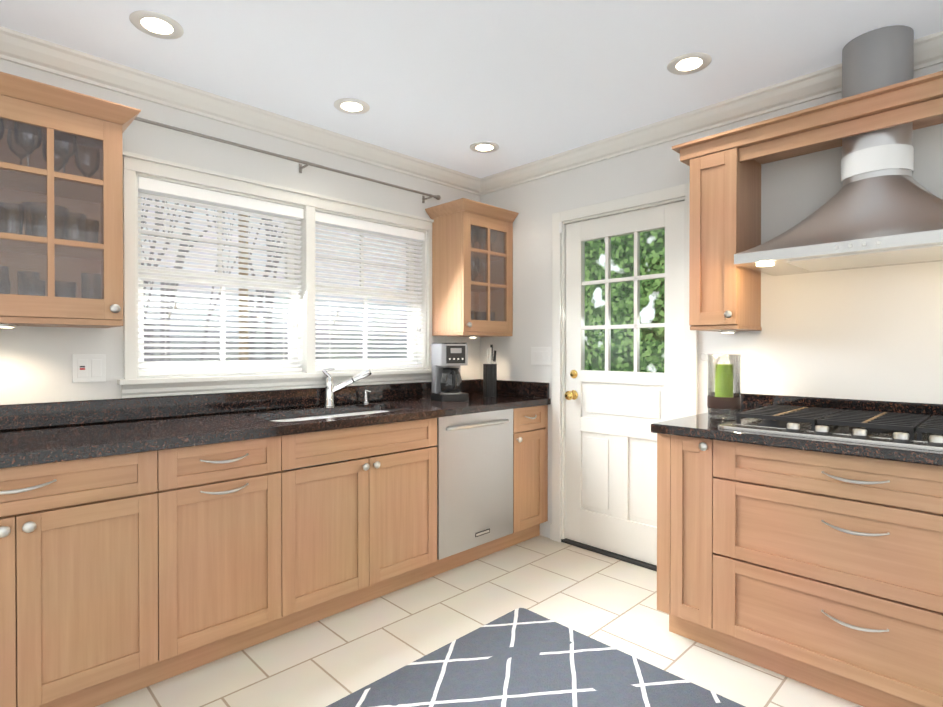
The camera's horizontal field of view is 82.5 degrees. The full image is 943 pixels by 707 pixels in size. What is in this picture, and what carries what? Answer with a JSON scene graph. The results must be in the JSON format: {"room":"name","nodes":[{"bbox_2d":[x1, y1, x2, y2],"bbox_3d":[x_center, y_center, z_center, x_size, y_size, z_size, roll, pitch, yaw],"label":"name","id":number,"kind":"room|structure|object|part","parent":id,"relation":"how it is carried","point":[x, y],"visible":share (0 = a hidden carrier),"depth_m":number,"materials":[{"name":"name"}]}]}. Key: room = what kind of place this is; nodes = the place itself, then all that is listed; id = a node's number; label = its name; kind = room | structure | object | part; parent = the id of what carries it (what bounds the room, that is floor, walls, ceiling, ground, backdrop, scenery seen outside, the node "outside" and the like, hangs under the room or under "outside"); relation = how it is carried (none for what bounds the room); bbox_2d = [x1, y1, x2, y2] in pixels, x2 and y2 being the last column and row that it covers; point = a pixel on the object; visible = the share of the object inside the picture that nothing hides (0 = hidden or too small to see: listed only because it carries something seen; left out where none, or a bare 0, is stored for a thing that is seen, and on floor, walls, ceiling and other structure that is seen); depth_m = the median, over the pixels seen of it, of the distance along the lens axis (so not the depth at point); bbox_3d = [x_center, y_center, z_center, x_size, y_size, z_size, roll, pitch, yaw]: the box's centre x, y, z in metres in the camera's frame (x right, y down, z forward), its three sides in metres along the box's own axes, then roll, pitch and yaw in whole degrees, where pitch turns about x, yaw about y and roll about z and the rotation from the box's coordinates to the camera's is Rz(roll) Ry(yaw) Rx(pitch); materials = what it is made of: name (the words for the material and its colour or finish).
{"room":"kitchen","nodes":[
{"label":"kitchen","id":0,"kind":"room"},
{"bbox_2d":[0,59,479,404],"bbox_3d":[-1.435,-0.014,2.569,4.400,2.415,0.200,0,1,-44],"label":"wall","id":1,"kind":"structure","parent":0,"point":[35,364],"depth_m":2.50,"materials":[{"name":"white paint"}]},
{"bbox_2d":[0,71,140,327],"bbox_3d":[-1.750,-0.520,1.857,0.984,0.831,0.365,0,1,-44],"label":"upper cabinet","id":2,"kind":"object","parent":1,"relation":"attached to","point":[102,125],"visible":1,"depth_m":1.99,"materials":[{"name":"brown wood"}]},
{"bbox_2d":[0,324,15,327],"bbox_3d":[-1.689,-0.099,1.941,0.068,0.011,0.068,0,1,-44],"label":"spotlight","id":3,"kind":"object","parent":2,"relation":"attached to","point":[7,326],"visible":0.94,"depth_m":1.93,"materials":[{"name":"silver metal"}]},
{"bbox_2d":[0,119,101,298],"bbox_3d":[-1.778,-0.497,1.891,0.807,0.694,0.234,0,1,-44],"label":"glassware","id":4,"kind":"object","parent":2,"relation":"in","point":[57,236],"depth_m":2.03,"materials":[{"name":"glass"}]},
{"bbox_2d":[72,354,105,382],"bbox_3d":[-1.603,0.062,2.256,0.115,0.117,0.011,0,1,-44],"label":"electrical outlet plate","id":5,"kind":"object","parent":1,"relation":"attached to","point":[88,367],"visible":1,"depth_m":2.25,"materials":[{"name":"white plastic"}]},
{"bbox_2d":[0,26,479,194],"bbox_3d":[-1.338,-1.176,2.462,4.000,0.090,0.078,0,1,-44],"label":"crown molding","id":6,"kind":"structure","parent":1,"relation":"attached to","point":[17,47],"depth_m":2.53,"materials":[{"name":"white wood"}]},
{"bbox_2d":[117,151,433,397],"bbox_3d":[-0.943,-0.344,3.014,1.810,1.067,0.250,0,1,-44],"label":"window","id":7,"kind":"structure","parent":1,"relation":"in","point":[132,386],"depth_m":2.83,"materials":[{"name":"white"}]},
{"bbox_2d":[138,176,303,375],"bbox_3d":[-1.216,-0.345,2.685,0.786,0.887,0.068,0,1,-44],"label":"window blinds","id":8,"kind":"object","parent":7,"relation":"attached to","point":[149,186],"visible":0.92,"depth_m":2.64,"materials":[{"name":"white plastic"}]},
{"bbox_3d":[-0.976,-0.353,3.048,1.646,0.881,0.075,0,1,-44],"label":"window trim and sash","id":9,"kind":"part","parent":7,"relation":"part of","materials":[{"name":"white wood"}]},
{"bbox_2d":[315,211,424,370],"bbox_3d":[-0.609,-0.349,3.280,0.790,0.887,0.068,0,1,-44],"label":"window blinds","id":10,"kind":"object","parent":7,"relation":"attached to","point":[345,223],"visible":0.85,"depth_m":3.25,"materials":[{"name":"white plastic"}]},
{"bbox_2d":[134,117,440,202],"bbox_3d":[-0.893,-1.005,2.888,1.870,0.052,0.092,0,1,-44],"label":"curtain rod","id":11,"kind":"object","parent":1,"relation":"attached to","point":[307,163],"visible":0.79,"depth_m":2.79,"materials":[{"name":"grey metal"}]},
{"bbox_2d":[425,198,518,336],"bbox_3d":[0.006,-0.532,3.578,0.516,0.831,0.365,0,1,-44],"label":"upper cabinet","id":12,"kind":"object","parent":1,"relation":"attached to","point":[459,294],"visible":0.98,"depth_m":3.48,"materials":[{"name":"brown wood"}]},
{"bbox_2d":[471,226,496,320],"bbox_3d":[-0.002,-0.511,3.627,0.389,0.700,0.199,0,1,-44],"label":"glassware","id":13,"kind":"object","parent":12,"relation":"in","point":[476,270],"depth_m":3.62,"materials":[{"name":"glass"}]},
{"bbox_2d":[0,0,942,177],"bbox_3d":[0.035,-1.262,1.061,4.400,0.100,4.400,0,1,-44],"label":"ceiling","id":14,"kind":"structure","parent":0,"point":[446,83],"depth_m":2.19,"materials":[{"name":"white paint"}]},
{"bbox_2d":[129,10,183,38],"bbox_3d":[-1.166,-1.216,1.995,0.176,0.004,0.176,0,1,-44],"label":"recessed light","id":15,"kind":"object","parent":14,"relation":"in","point":[156,24],"visible":1,"depth_m":1.99,"materials":[{"name":"white"}]},
{"bbox_2d":[334,98,369,114],"bbox_3d":[-0.592,-1.221,2.659,0.176,0.004,0.176,0,1,-44],"label":"recessed light","id":16,"kind":"object","parent":14,"relation":"in","point":[354,106],"visible":1,"depth_m":2.65,"materials":[{"name":"white"}]},
{"bbox_2d":[470,141,498,152],"bbox_3d":[0.077,-1.224,3.197,0.176,0.004,0.176,0,1,-44],"label":"recessed light","id":17,"kind":"object","parent":14,"relation":"in","point":[484,147],"visible":1,"depth_m":3.19,"materials":[{"name":"white"}]},
{"bbox_2d":[667,52,711,74],"bbox_3d":[0.915,-1.218,2.263,0.176,0.004,0.176,0,1,-44],"label":"recessed light","id":18,"kind":"object","parent":14,"relation":"in","point":[688,63],"visible":1,"depth_m":2.25,"materials":[{"name":"white"}]},
{"bbox_2d":[96,535,862,706],"bbox_3d":[0.035,1.253,1.078,4.400,0.100,4.400,0,1,-44],"label":"floor","id":19,"kind":"structure","parent":0,"point":[604,599],"depth_m":2.26,"materials":[{"name":"tile"}]},
{"bbox_2d":[0,447,183,706],"bbox_3d":[-1.571,0.767,1.868,0.826,0.860,0.612,0,1,-44],"label":"base cabinet","id":20,"kind":"object","parent":19,"relation":"on","point":[121,575],"depth_m":1.77,"materials":[{"name":"brown wood"}]},
{"bbox_2d":[184,434,299,671],"bbox_3d":[-1.157,0.765,2.274,0.571,0.860,0.612,0,1,-44],"label":"base cabinet","id":21,"kind":"object","parent":19,"relation":"on","point":[242,507],"depth_m":2.11,"materials":[{"name":"brown wood"}]},
{"bbox_2d":[435,409,512,559],"bbox_3d":[-0.148,0.757,3.207,0.590,0.856,0.658,0,1,-44],"label":"dishwasher","id":22,"kind":"object","parent":19,"relation":"on","point":[474,479],"visible":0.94,"depth_m":2.99,"materials":[{"name":"grey metal"}]},
{"bbox_2d":[482,405,547,548],"bbox_3d":[0.158,0.756,3.563,0.333,0.860,0.612,0,1,-44],"label":"base cabinet","id":23,"kind":"object","parent":19,"relation":"on","point":[530,424],"depth_m":3.34,"materials":[{"name":"brown wood"}]},
{"bbox_2d":[0,379,550,467],"bbox_3d":[-0.790,0.262,2.613,3.012,0.138,0.637,0,1,-44],"label":"countertop","id":24,"kind":"structure","parent":23,"relation":"on","point":[38,433],"depth_m":2.35,"materials":[{"name":"stone"}]},
{"bbox_2d":[270,410,387,470],"bbox_3d":[-0.669,0.431,2.703,0.801,0.200,0.399,0,1,-44],"label":"sink","id":25,"kind":"object","parent":24,"relation":"in","point":[326,416],"visible":0.1,"depth_m":2.80,"materials":[{"name":"silver metal"}]},
{"bbox_2d":[322,367,371,405],"bbox_3d":[-0.694,0.183,3.001,0.271,0.213,0.058,0,0,-18],"label":"faucet","id":26,"kind":"object","parent":24,"relation":"on","point":[331,389],"visible":1,"depth_m":2.96,"materials":[{"name":"silver metal"}]},
{"bbox_2d":[363,390,370,402],"bbox_3d":[-0.610,0.250,3.129,0.036,0.076,0.054,0,1,-44],"label":"soap dispenser","id":27,"kind":"object","parent":24,"relation":"on","point":[365,398],"visible":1,"depth_m":3.13,"materials":[{"name":"silver metal"}]},
{"bbox_2d":[431,343,468,401],"bbox_3d":[-0.131,0.111,3.326,0.180,0.353,0.253,0,0,-22],"label":"coffee maker","id":28,"kind":"object","parent":24,"relation":"on","point":[448,360],"visible":1,"depth_m":3.25,"materials":[{"name":"silver plastic"}]},
{"bbox_2d":[483,345,496,395],"bbox_3d":[0.124,0.112,3.629,0.080,0.345,0.100,0,1,-44],"label":"knife block","id":29,"kind":"object","parent":24,"relation":"on","point":[490,379],"visible":1,"depth_m":3.60,"materials":[{"name":"black plastic"}]},
{"bbox_2d":[326,608,744,706],"bbox_3d":[0.479,1.196,1.046,1.690,0.013,2.435,0,1,-44],"label":"rug","id":30,"kind":"object","parent":19,"relation":"on","point":[520,657],"visible":0.92,"depth_m":1.96,"materials":[{"name":"grey fabric"}]},
{"bbox_2d":[657,433,712,647],"bbox_3d":[1.087,0.764,2.417,0.612,0.860,0.231,0,1,-44],"label":"base cabinet","id":31,"kind":"object","parent":19,"relation":"on","point":[684,464],"depth_m":2.21,"materials":[{"name":"brown wood"}]},
{"bbox_2d":[713,440,942,706],"bbox_3d":[1.495,0.767,2.001,0.612,0.860,1.039,0,1,-44],"label":"base cabinet","id":32,"kind":"object","parent":19,"relation":"on","point":[821,571],"depth_m":1.84,"materials":[{"name":"brown wood"}]},
{"bbox_2d":[651,392,942,466],"bbox_3d":[1.566,0.267,1.899,0.649,0.138,1.660,0,1,-44],"label":"countertop","id":33,"kind":"structure","parent":32,"relation":"on","point":[703,426],"depth_m":2.11,"materials":[{"name":"stone"}]},
{"bbox_2d":[700,353,749,419],"bbox_3d":[1.145,0.146,2.438,0.142,0.295,0.221,0,1,-44],"label":"candle holder","id":34,"kind":"object","parent":33,"relation":"on","point":[722,376],"visible":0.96,"depth_m":2.40,"materials":[{"name":"clear glass"}]},
{"bbox_2d":[718,405,942,450],"bbox_3d":[1.486,0.267,1.989,0.556,0.058,0.920,0,1,-44],"label":"cooktop","id":35,"kind":"object","parent":33,"relation":"in","point":[916,431],"visible":1,"depth_m":1.95,"materials":[{"name":"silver metal"}]},
{"bbox_2d":[480,63,942,538],"bbox_3d":[1.605,-0.014,2.468,0.200,2.415,4.200,0,1,-44],"label":"wall","id":36,"kind":"structure","parent":0,"point":[874,333],"depth_m":2.46,"materials":[{"name":"white paint"}]},
{"bbox_2d":[531,347,551,364],"bbox_3d":[0.454,0.017,3.492,0.010,0.116,0.170,0,1,-44],"label":"switch plate","id":37,"kind":"object","parent":36,"relation":"attached to","point":[541,355],"visible":0.92,"depth_m":3.49,"materials":[{"name":"white plastic"}]},
{"bbox_2d":[550,523,551,539],"bbox_3d":[0.513,1.137,3.437,0.014,0.100,0.018,0,1,-44],"label":"baseboard","id":38,"kind":"structure","parent":36,"relation":"attached to","point":[551,531],"depth_m":3.44,"materials":[{"name":"white"}]},
{"bbox_2d":[565,201,683,565],"bbox_3d":[0.853,0.179,3.101,0.112,1.976,0.777,0,1,-44],"label":"entry door","id":39,"kind":"structure","parent":36,"relation":"in","point":[611,417],"depth_m":3.12,"materials":[{"name":"white"}]},
{"bbox_2d":[552,183,697,571],"bbox_3d":[0.906,0.152,3.159,0.232,2.074,0.919,0,1,-44],"label":"door frame","id":40,"kind":"structure","parent":36,"relation":"attached to","point":[559,219],"depth_m":3.35,"materials":[{"name":"white"}]},
{"bbox_2d":[479,31,942,195],"bbox_3d":[1.436,-1.176,2.434,0.078,0.090,4.000,0,1,-44],"label":"crown molding","id":41,"kind":"structure","parent":36,"relation":"attached to","point":[827,81],"depth_m":2.70,"materials":[{"name":"white"}]},
{"bbox_2d":[689,148,761,331],"bbox_3d":[1.177,-0.501,2.503,0.350,0.786,0.214,0,1,-44],"label":"upper cabinet","id":42,"kind":"object","parent":36,"relation":"attached to","point":[725,221],"visible":1,"depth_m":2.41,"materials":[{"name":"brown wood"}]},
{"bbox_2d":[720,330,735,332],"bbox_3d":[1.202,-0.102,2.521,0.068,0.011,0.068,0,1,-44],"label":"spotlight","id":43,"kind":"object","parent":42,"relation":"attached to","point":[727,331],"visible":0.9,"depth_m":2.50,"materials":[{"name":"silver metal"}]},
{"bbox_2d":[672,71,942,165],"bbox_3d":[1.651,-0.897,2.018,0.349,0.128,1.702,0,1,-44],"label":"valance","id":44,"kind":"object","parent":36,"relation":"attached to","point":[918,102],"visible":0.73,"depth_m":2.10,"materials":[{"name":"brown wood"}]},
{"bbox_2d":[734,25,942,275],"bbox_3d":[1.520,-0.786,2.044,0.501,0.863,0.820,0,1,-44],"label":"range hood","id":45,"kind":"object","parent":36,"relation":"attached to","point":[882,207],"visible":0.96,"depth_m":2.00,"materials":[{"name":"silver metal"}]},
{"label":"outside","id":46,"kind":"structure","parent":0,"visible":0},
{"bbox_2d":[141,197,406,363],"bbox_3d":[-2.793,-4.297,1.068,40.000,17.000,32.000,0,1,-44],"label":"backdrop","id":47,"kind":"structure","parent":46,"point":[237,321],"depth_m":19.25,"materials":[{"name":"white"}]},
{"bbox_3d":[-2.793,1.628,1.109,40.000,0.050,32.000,0,1,-44],"label":"ground","id":48,"kind":"structure","parent":46,"visible":0},
{"bbox_2d":[141,198,284,364],"bbox_3d":[-6.340,-2.976,8.752,10.886,9.152,9.465,0,1,-44],"label":"trees","id":49,"kind":"object","parent":48,"relation":"on","point":[205,331],"depth_m":8.71,"materials":[{"name":"brown plant"}]},
{"bbox_2d":[585,229,664,372],"bbox_3d":[2.502,-0.690,3.763,1.100,4.650,4.400,0,1,-44],"label":"foliage","id":50,"kind":"object","parent":48,"relation":"on","point":[655,299],"depth_m":4.28,"materials":[{"name":"green plant"}]}
]}

